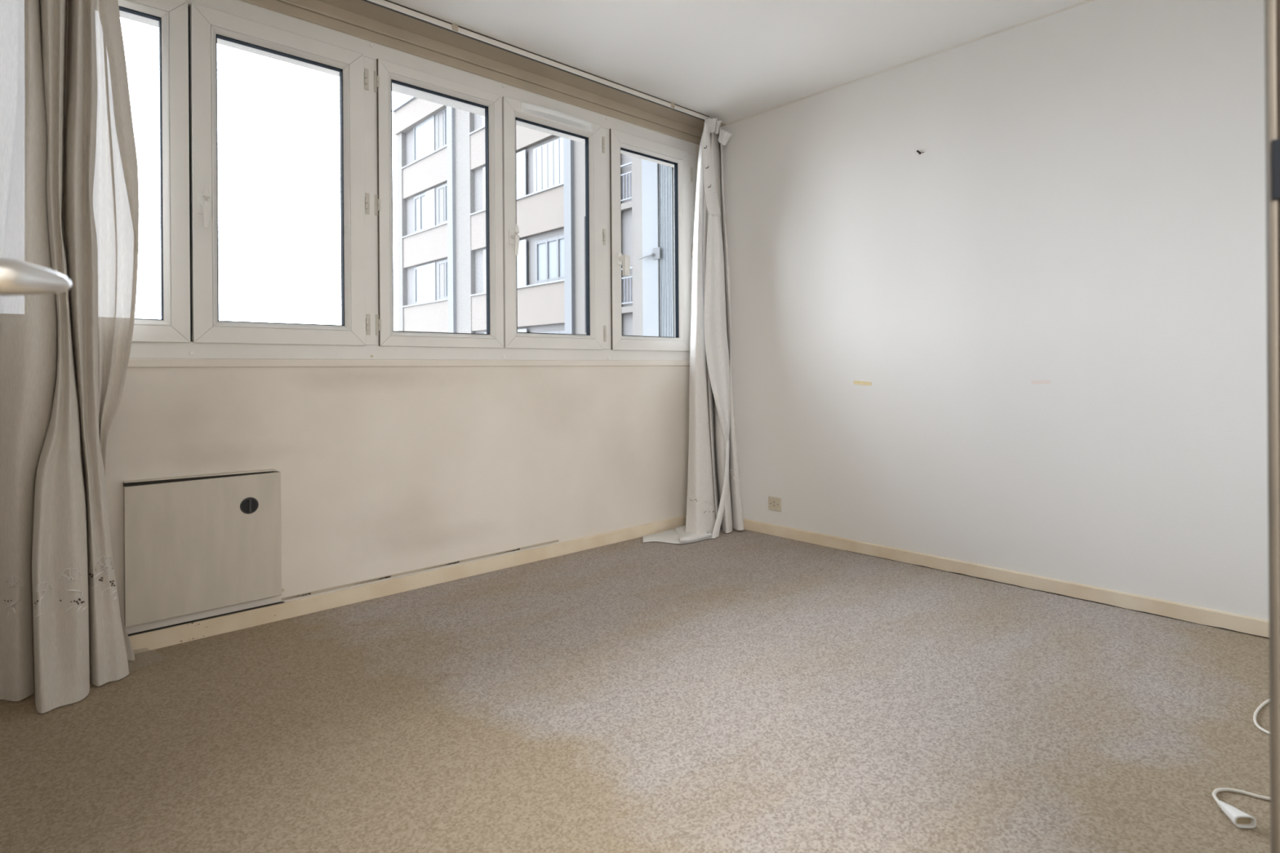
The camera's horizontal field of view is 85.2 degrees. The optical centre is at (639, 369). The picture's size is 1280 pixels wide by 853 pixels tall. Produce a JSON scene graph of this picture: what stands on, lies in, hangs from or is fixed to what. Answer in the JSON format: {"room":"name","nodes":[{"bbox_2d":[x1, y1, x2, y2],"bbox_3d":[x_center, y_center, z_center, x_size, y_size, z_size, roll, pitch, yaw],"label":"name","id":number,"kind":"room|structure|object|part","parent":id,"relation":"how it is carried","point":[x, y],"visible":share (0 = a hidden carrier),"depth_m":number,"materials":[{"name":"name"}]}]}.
{"room":"empty apartment room","nodes":[
{"label":"empty apartment room","id":0,"kind":"room"},
{"bbox_2d":[105,0,702,634],"bbox_3d":[-0.978,-0.263,3.290,3.660,2.500,0.208,0,0,-43],"label":"wall","id":1,"kind":"structure","parent":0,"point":[385,471],"depth_m":3.13,"materials":[{"name":"beige paint"}]},
{"bbox_2d":[123,468,284,626],"bbox_3d":[-1.589,0.637,2.574,0.513,0.500,0.041,0,0,-43],"label":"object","id":2,"kind":"object","parent":1,"relation":"attached to","point":[196,545],"visible":1,"depth_m":2.54,"materials":[{"name":"white metal"}]},
{"bbox_2d":[127,515,686,653],"bbox_3d":[-0.906,0.951,3.221,3.659,0.071,0.015,0,0,-43],"label":"baseboard","id":3,"kind":"structure","parent":1,"relation":"attached to","point":[177,633],"depth_m":2.96,"materials":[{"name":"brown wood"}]},
{"bbox_2d":[118,0,701,360],"bbox_3d":[-0.922,-0.752,3.225,3.660,1.416,0.140,0,0,-43],"label":"window","id":4,"kind":"structure","parent":1,"relation":"attached to","point":[189,326],"depth_m":3.01,"materials":[{"name":"white plastic"}]},
{"bbox_3d":[-1.895,-0.718,2.352,0.625,1.247,0.057,0,0,-43],"label":"sash","id":5,"kind":"part","parent":4,"relation":"part of","materials":[{"name":"white plastic"}]},
{"bbox_3d":[-1.595,-0.593,2.551,0.031,0.154,0.058,0,0,-43],"label":"handle","id":6,"kind":"part","parent":4,"relation":"part of","materials":[{"name":"white plastic"}]},
{"bbox_3d":[-1.427,-0.722,2.784,0.630,1.247,0.057,0,0,-43],"label":"sash","id":7,"kind":"part","parent":4,"relation":"part of","materials":[{"name":"white plastic"}]},
{"bbox_2d":[119,10,674,168],"bbox_3d":[-1.023,-1.536,3.324,4.195,0.453,0.130,0,0,-43],"label":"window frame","id":8,"kind":"structure","parent":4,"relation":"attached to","point":[397,88],"depth_m":3.30,"materials":[{"name":"white plastic"}]},
{"bbox_3d":[-0.923,-0.725,3.250,0.618,1.247,0.057,0,0,-43],"label":"sash","id":9,"kind":"part","parent":4,"relation":"part of","materials":[{"name":"white plastic"}]},
{"bbox_3d":[-0.622,-0.640,3.450,0.031,0.154,0.058,0,0,-43],"label":"handle","id":10,"kind":"part","parent":4,"relation":"part of","materials":[{"name":"white plastic"}]},
{"bbox_3d":[-0.458,-0.729,3.679,0.630,1.247,0.057,0,0,-43],"label":"sash","id":11,"kind":"part","parent":4,"relation":"part of","materials":[{"name":"white plastic"}]},
{"bbox_2d":[520,102,592,131],"bbox_3d":[-0.420,-1.326,3.656,0.461,0.045,0.034,0,0,-43],"label":"vent","id":12,"kind":"object","parent":4,"relation":"attached to","point":[531,110],"depth_m":3.64,"materials":[{"name":"white plastic"}]},
{"bbox_3d":[-0.094,-0.592,3.935,0.044,0.132,0.061,0,0,-43],"label":"handle","id":13,"kind":"part","parent":4,"relation":"part of","materials":[{"name":"white plastic"}]},
{"bbox_3d":[0.058,-0.733,4.156,0.639,1.247,0.057,0,0,-43],"label":"sash","id":14,"kind":"part","parent":4,"relation":"part of","materials":[{"name":"white plastic"}]},
{"bbox_2d":[281,539,559,602],"bbox_3d":[-0.921,0.911,3.209,1.345,0.016,0.012,0,0,-43],"label":"cable trunking","id":15,"kind":"object","parent":1,"relation":"attached to","point":[550,543],"visible":1,"depth_m":3.11,"materials":[{"name":"white paint"}]},
{"bbox_2d":[638,159,675,337],"bbox_3d":[0.104,-0.821,4.642,0.060,1.600,0.285,0,0,-43],"label":"shutter","id":16,"kind":"object","parent":1,"relation":"attached to","point":[657,180],"visible":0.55,"depth_m":4.63,"materials":[{"name":"grey metal"}]},
{"bbox_3d":[0.110,-0.770,4.634,0.008,0.075,0.067,0,0,-43],"label":"latch plate","id":17,"kind":"part","parent":16,"relation":"part of","materials":[{"name":"grey metal"}]},
{"bbox_2d":[0,525,1270,852],"bbox_3d":[-0.053,1.040,1.016,5.800,0.120,4.790,0,0,-43],"label":"floor","id":18,"kind":"structure","parent":0,"point":[744,691],"depth_m":1.92,"materials":[{"name":"beige carpet"}]},
{"bbox_2d":[1212,698,1270,828],"bbox_3d":[1.632,0.955,1.784,0.975,0.026,0.154,0,0,-43],"label":"power cord","id":19,"kind":"object","parent":18,"relation":"on","point":[1241,820],"visible":0.87,"depth_m":1.51,"materials":[{"name":"beige plastic"}]},
{"bbox_2d":[388,0,1087,124],"bbox_3d":[-0.072,-1.579,1.016,5.800,0.120,4.790,0,0,-43],"label":"ceiling","id":20,"kind":"structure","parent":0,"point":[729,61],"depth_m":3.17,"materials":[{"name":"white paint"}]},
{"bbox_2d":[317,0,725,130],"bbox_3d":[-0.863,-1.511,3.150,3.653,0.005,0.164,0,0,-43],"label":"rail","id":21,"kind":"object","parent":20,"relation":"attached to","point":[361,7],"visible":0.67,"depth_m":3.36,"materials":[{"name":"beige paint"}]},
{"bbox_2d":[362,0,710,120],"bbox_3d":[-0.856,-1.498,3.026,3.475,0.031,0.022,0,0,-43],"label":"rail","id":22,"kind":"object","parent":20,"relation":"attached to","point":[386,4],"visible":0.88,"depth_m":3.30,"materials":[{"name":"white metal"}]},
{"bbox_2d":[0,0,138,713],"bbox_3d":[-1.802,-0.242,2.156,0.294,2.465,0.604,0,0,19],"label":"curtain","id":23,"kind":"object","parent":22,"relation":"hanging from","point":[69,180],"visible":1,"depth_m":2.10,"materials":[{"name":"white fabric"}]},
{"bbox_2d":[4,575,22,618],"bbox_3d":[-1.862,0.677,2.066,0.048,0.130,0.015,0,0,-10],"label":"flower","id":24,"kind":"object","parent":23,"relation":"on","point":[13,584],"depth_m":2.07,"materials":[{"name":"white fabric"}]},
{"bbox_2d":[34,582,53,617],"bbox_3d":[-1.740,0.666,2.024,0.028,0.098,0.068,0,0,-14],"label":"flower","id":25,"kind":"object","parent":23,"relation":"on","point":[43,591],"depth_m":2.02,"materials":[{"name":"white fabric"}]},
{"bbox_2d":[59,568,86,613],"bbox_3d":[-1.689,0.659,2.076,0.063,0.137,0.035,0,0,-43],"label":"flower","id":26,"kind":"object","parent":23,"relation":"on","point":[73,581],"depth_m":2.07,"materials":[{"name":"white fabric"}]},
{"bbox_2d":[92,555,116,601],"bbox_3d":[-1.682,0.661,2.194,0.024,0.147,0.075,0,0,24],"label":"flower","id":27,"kind":"object","parent":23,"relation":"on","point":[104,581],"depth_m":2.19,"materials":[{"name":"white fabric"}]},
{"bbox_2d":[642,117,743,543],"bbox_3d":[0.318,-0.269,4.129,0.745,2.482,0.328,0,0,-43],"label":"curtain","id":28,"kind":"object","parent":22,"relation":"hanging from","point":[713,501],"visible":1,"depth_m":4.10,"materials":[{"name":"white fabric"}]},
{"bbox_2d":[728,466,738,480],"bbox_3d":[0.566,0.627,4.193,0.065,0.084,0.052,0,0,26],"label":"flower","id":29,"kind":"object","parent":28,"relation":"on","point":[734,471],"depth_m":4.18,"materials":[{"name":"white fabric"}]},
{"bbox_2d":[720,0,1268,620],"bbox_3d":[1.994,-0.284,2.916,0.200,2.500,4.790,0,0,-43],"label":"wall","id":30,"kind":"structure","parent":0,"point":[1082,208],"depth_m":3.08,"materials":[{"name":"white paint"}]},
{"bbox_2d":[768,496,781,511],"bbox_3d":[0.788,0.789,4.074,0.010,0.079,0.086,0,0,-43],"label":"wall socket","id":31,"kind":"object","parent":30,"relation":"attached to","point":[774,503],"visible":1,"depth_m":4.07,"materials":[{"name":"plastic"}]},
{"bbox_2d":[853,380,871,385],"bbox_3d":[1.169,0.073,3.662,0.002,0.025,0.101,0,0,-43],"label":"tape","id":32,"kind":"object","parent":30,"relation":"attached to","point":[855,382],"visible":1,"depth_m":3.66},
{"bbox_2d":[720,0,1093,127],"bbox_3d":[1.409,-1.527,3.388,0.006,0.007,2.895,0,0,-43],"label":"bead","id":33,"kind":"object","parent":30,"relation":"attached to","point":[1087,1],"visible":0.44,"depth_m":3.40,"materials":[{"name":"white paint"}]},
{"bbox_2d":[742,518,1269,639],"bbox_3d":[1.422,0.938,3.388,0.014,0.064,2.900,0,0,-43],"label":"baseboard","id":34,"kind":"structure","parent":30,"relation":"attached to","point":[1245,624],"depth_m":3.03,"materials":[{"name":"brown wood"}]},
{"bbox_2d":[1030,378,1051,384],"bbox_3d":[1.748,0.055,3.037,0.001,0.024,0.083,0,0,-43],"label":"tape","id":35,"kind":"object","parent":30,"relation":"attached to","point":[1033,382],"visible":1,"depth_m":3.04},
{"bbox_3d":[1.097,-0.278,1.043,3.660,2.500,0.115,0,0,-43],"label":"wall","id":36,"kind":"structure","parent":0,"visible":0},
{"bbox_2d":[0,257,71,295],"bbox_3d":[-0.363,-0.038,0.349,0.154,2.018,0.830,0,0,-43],"label":"door handle","id":37,"kind":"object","parent":36,"relation":"in","point":[16,277],"depth_m":0.55,"materials":[{"name":"silver metal"}]},
{"bbox_2d":[1264,0,1279,852],"bbox_3d":[0.632,-0.089,0.610,0.072,2.130,0.118,0,0,-43],"label":"door frame","id":38,"kind":"structure","parent":36,"relation":"attached to","point":[1272,7],"depth_m":0.63,"materials":[{"name":"beige paint"}]},
{"bbox_3d":[0.579,-0.179,0.616,0.004,0.054,0.030,0,0,-43],"label":"strike plate","id":39,"kind":"part","parent":38,"relation":"part of","materials":[{"name":"grey metal"}]},
{"label":"outside","id":40,"kind":"structure","parent":0,"visible":0},
{"bbox_3d":[-33.033,10.868,55.511,140.000,0.300,119.500,0,0,-43],"label":"ground","id":41,"kind":"structure","parent":40,"visible":0},
{"bbox_2d":[391,96,675,336],"bbox_3d":[0.751,-0.040,24.160,10.300,21.030,20.489,0,0,-43],"label":"apartment block","id":42,"kind":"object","parent":41,"relation":"on","point":[442,164],"visible":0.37,"depth_m":23.65,"materials":[{"name":"grey concrete"}]},
{"bbox_3d":[-8.500,-8.794,26.951,0.010,1.430,0.974,0,0,-43],"label":"pane","id":43,"kind":"part","parent":42,"relation":"part of","materials":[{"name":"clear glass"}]},
{"bbox_3d":[-8.460,-3.254,26.951,0.010,1.430,0.974,0,0,-43],"label":"pane","id":44,"kind":"part","parent":42,"relation":"part of","materials":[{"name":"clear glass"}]},
{"bbox_3d":[-8.480,-6.024,26.951,0.010,1.430,0.974,0,0,-43],"label":"pane","id":45,"kind":"part","parent":42,"relation":"part of","materials":[{"name":"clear glass"}]},
{"bbox_2d":[416,120,425,159],"bbox_3d":[-8.444,-8.784,26.853,0.040,1.470,0.753,0,0,-43],"label":"shutter","id":46,"kind":"object","parent":42,"relation":"hanging from","point":[420,126],"depth_m":26.82,"materials":[{"name":"grey"}]},
{"bbox_2d":[417,264,426,303],"bbox_3d":[-8.404,-3.245,26.853,0.040,1.470,0.753,0,0,-43],"label":"shutter","id":47,"kind":"object","parent":42,"relation":"hanging from","point":[421,270],"depth_m":26.84,"materials":[{"name":"grey"}]},
{"bbox_3d":[-8.140,-8.047,26.464,0.150,0.049,3.992,0,0,-43],"label":"window sill","id":48,"kind":"part","parent":42,"relation":"part of","materials":[{"name":"grey concrete"}]},
{"bbox_3d":[-8.120,-5.277,26.464,0.150,0.049,3.992,0,0,-43],"label":"window sill","id":49,"kind":"part","parent":42,"relation":"part of","materials":[{"name":"grey concrete"}]},
{"bbox_3d":[-8.100,-2.507,26.464,0.150,0.049,3.992,0,0,-43],"label":"window sill","id":50,"kind":"part","parent":42,"relation":"part of","materials":[{"name":"grey concrete"}]},
{"bbox_2d":[425,115,435,155],"bbox_3d":[-7.925,-8.788,26.276,0.040,1.470,0.747,0,0,-43],"label":"shutter","id":51,"kind":"object","parent":42,"relation":"hanging from","point":[429,120],"depth_m":26.20,"materials":[{"name":"grey"}]},
{"bbox_2d":[425,187,435,228],"bbox_3d":[-7.904,-6.018,26.276,0.040,1.470,0.747,0,0,-43],"label":"shutter","id":52,"kind":"object","parent":42,"relation":"hanging from","point":[430,195],"depth_m":26.23,"materials":[{"name":"grey"}]},
{"bbox_2d":[426,262,435,302],"bbox_3d":[-7.885,-3.248,26.276,0.040,1.470,0.747,0,0,-43],"label":"shutter","id":53,"kind":"object","parent":42,"relation":"hanging from","point":[431,266],"depth_m":26.25,"materials":[{"name":"grey"}]},
{"bbox_2d":[435,111,443,150],"bbox_3d":[-7.429,-8.792,25.770,0.010,1.470,0.618,0,0,-43],"label":"blind","id":54,"kind":"object","parent":42,"relation":"hanging from","point":[438,115],"depth_m":25.75,"materials":[{"name":"grey"}]},
{"bbox_2d":[435,187,444,225],"bbox_3d":[-7.410,-6.022,25.770,0.010,1.470,0.618,0,0,-43],"label":"blind","id":55,"kind":"object","parent":42,"relation":"hanging from","point":[439,191],"depth_m":25.76,"materials":[{"name":"grey"}]},
{"bbox_2d":[435,262,444,300],"bbox_3d":[-7.390,-3.252,25.770,0.010,1.470,0.618,0,0,-43],"label":"blind","id":56,"kind":"object","parent":42,"relation":"hanging from","point":[440,266],"depth_m":25.75,"materials":[{"name":"grey"}]},
{"bbox_3d":[-7.116,-8.804,25.452,0.010,1.430,1.061,0,0,-43],"label":"pane","id":57,"kind":"part","parent":42,"relation":"part of","materials":[{"name":"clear glass"}]},
{"bbox_3d":[-7.076,-3.264,25.452,0.010,1.430,1.061,0,0,-43],"label":"pane","id":58,"kind":"part","parent":42,"relation":"part of","materials":[{"name":"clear glass"}]},
{"bbox_3d":[-7.096,-6.034,25.452,0.010,1.430,1.061,0,0,-43],"label":"pane","id":59,"kind":"part","parent":42,"relation":"part of","materials":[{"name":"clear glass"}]},
{"bbox_3d":[-3.942,-8.077,21.919,0.150,0.049,5.520,0,0,-43],"label":"window sill","id":60,"kind":"part","parent":42,"relation":"part of","materials":[{"name":"grey concrete"}]},
{"bbox_2d":[482,115,484,126],"bbox_3d":[-5.085,-8.809,23.217,0.040,1.470,0.602,0,0,-43],"label":"shutter","id":61,"kind":"object","parent":42,"relation":"hanging from","point":[483,117],"depth_m":23.37,"materials":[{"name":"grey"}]},
{"bbox_2d":[482,166,485,208],"bbox_3d":[-5.065,-6.039,23.217,0.040,1.470,0.602,0,0,-43],"label":"shutter","id":62,"kind":"object","parent":42,"relation":"hanging from","point":[484,168],"depth_m":23.35,"materials":[{"name":"grey"}]},
{"bbox_2d":[483,249,486,292],"bbox_3d":[-5.045,-3.269,23.217,0.040,1.470,0.602,0,0,-43],"label":"shutter","id":63,"kind":"object","parent":42,"relation":"hanging from","point":[484,251],"depth_m":23.37,"materials":[{"name":"grey"}]},
{"bbox_3d":[-3.922,-5.307,21.919,0.150,0.049,5.520,0,0,-43],"label":"window sill","id":64,"kind":"part","parent":42,"relation":"part of","materials":[{"name":"grey concrete"}]},
{"bbox_3d":[-3.902,-2.538,21.919,0.150,0.049,5.520,0,0,-43],"label":"window sill","id":65,"kind":"part","parent":42,"relation":"part of","materials":[{"name":"grey concrete"}]},
{"bbox_2d":[515,149,526,198],"bbox_3d":[-3.703,-6.048,21.712,0.040,1.470,0.528,0,0,-43],"label":"shutter","id":66,"kind":"object","parent":42,"relation":"hanging from","point":[521,157],"depth_m":21.67,"materials":[{"name":"grey"}]},
{"bbox_2d":[516,239,527,286],"bbox_3d":[-3.683,-3.279,21.712,0.040,1.470,0.528,0,0,-43],"label":"shutter","id":67,"kind":"object","parent":42,"relation":"hanging from","point":[522,258],"depth_m":21.66,"materials":[{"name":"grey"}]},
{"bbox_2d":[517,328,527,332],"bbox_3d":[-3.663,-0.509,21.712,0.040,1.470,0.528,0,0,-43],"label":"shutter","id":68,"kind":"object","parent":42,"relation":"hanging from","point":[520,330],"depth_m":21.66,"materials":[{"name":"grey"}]},
{"bbox_2d":[533,137,563,192],"bbox_3d":[-2.637,-6.016,20.579,0.052,1.390,1.766,0,0,-43],"label":"shutter","id":69,"kind":"object","parent":42,"relation":"hanging from","point":[548,157],"depth_m":20.63,"materials":[{"name":"grey"}]},
{"bbox_3d":[-2.570,-3.227,20.574,0.010,1.290,1.636,0,0,-43],"label":"pane","id":70,"kind":"part","parent":42,"relation":"part of","materials":[{"name":"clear glass"}]},
{"bbox_3d":[-0.344,-4.853,18.042,0.040,0.930,0.657,0,0,-43],"label":"railing","id":71,"kind":"part","parent":42,"relation":"part of","materials":[{"name":"grey metal"}]},
{"bbox_3d":[-0.325,-2.163,18.042,0.040,0.930,0.657,0,0,-43],"label":"railing","id":72,"kind":"part","parent":42,"relation":"part of","materials":[{"name":"grey metal"}]}
]}

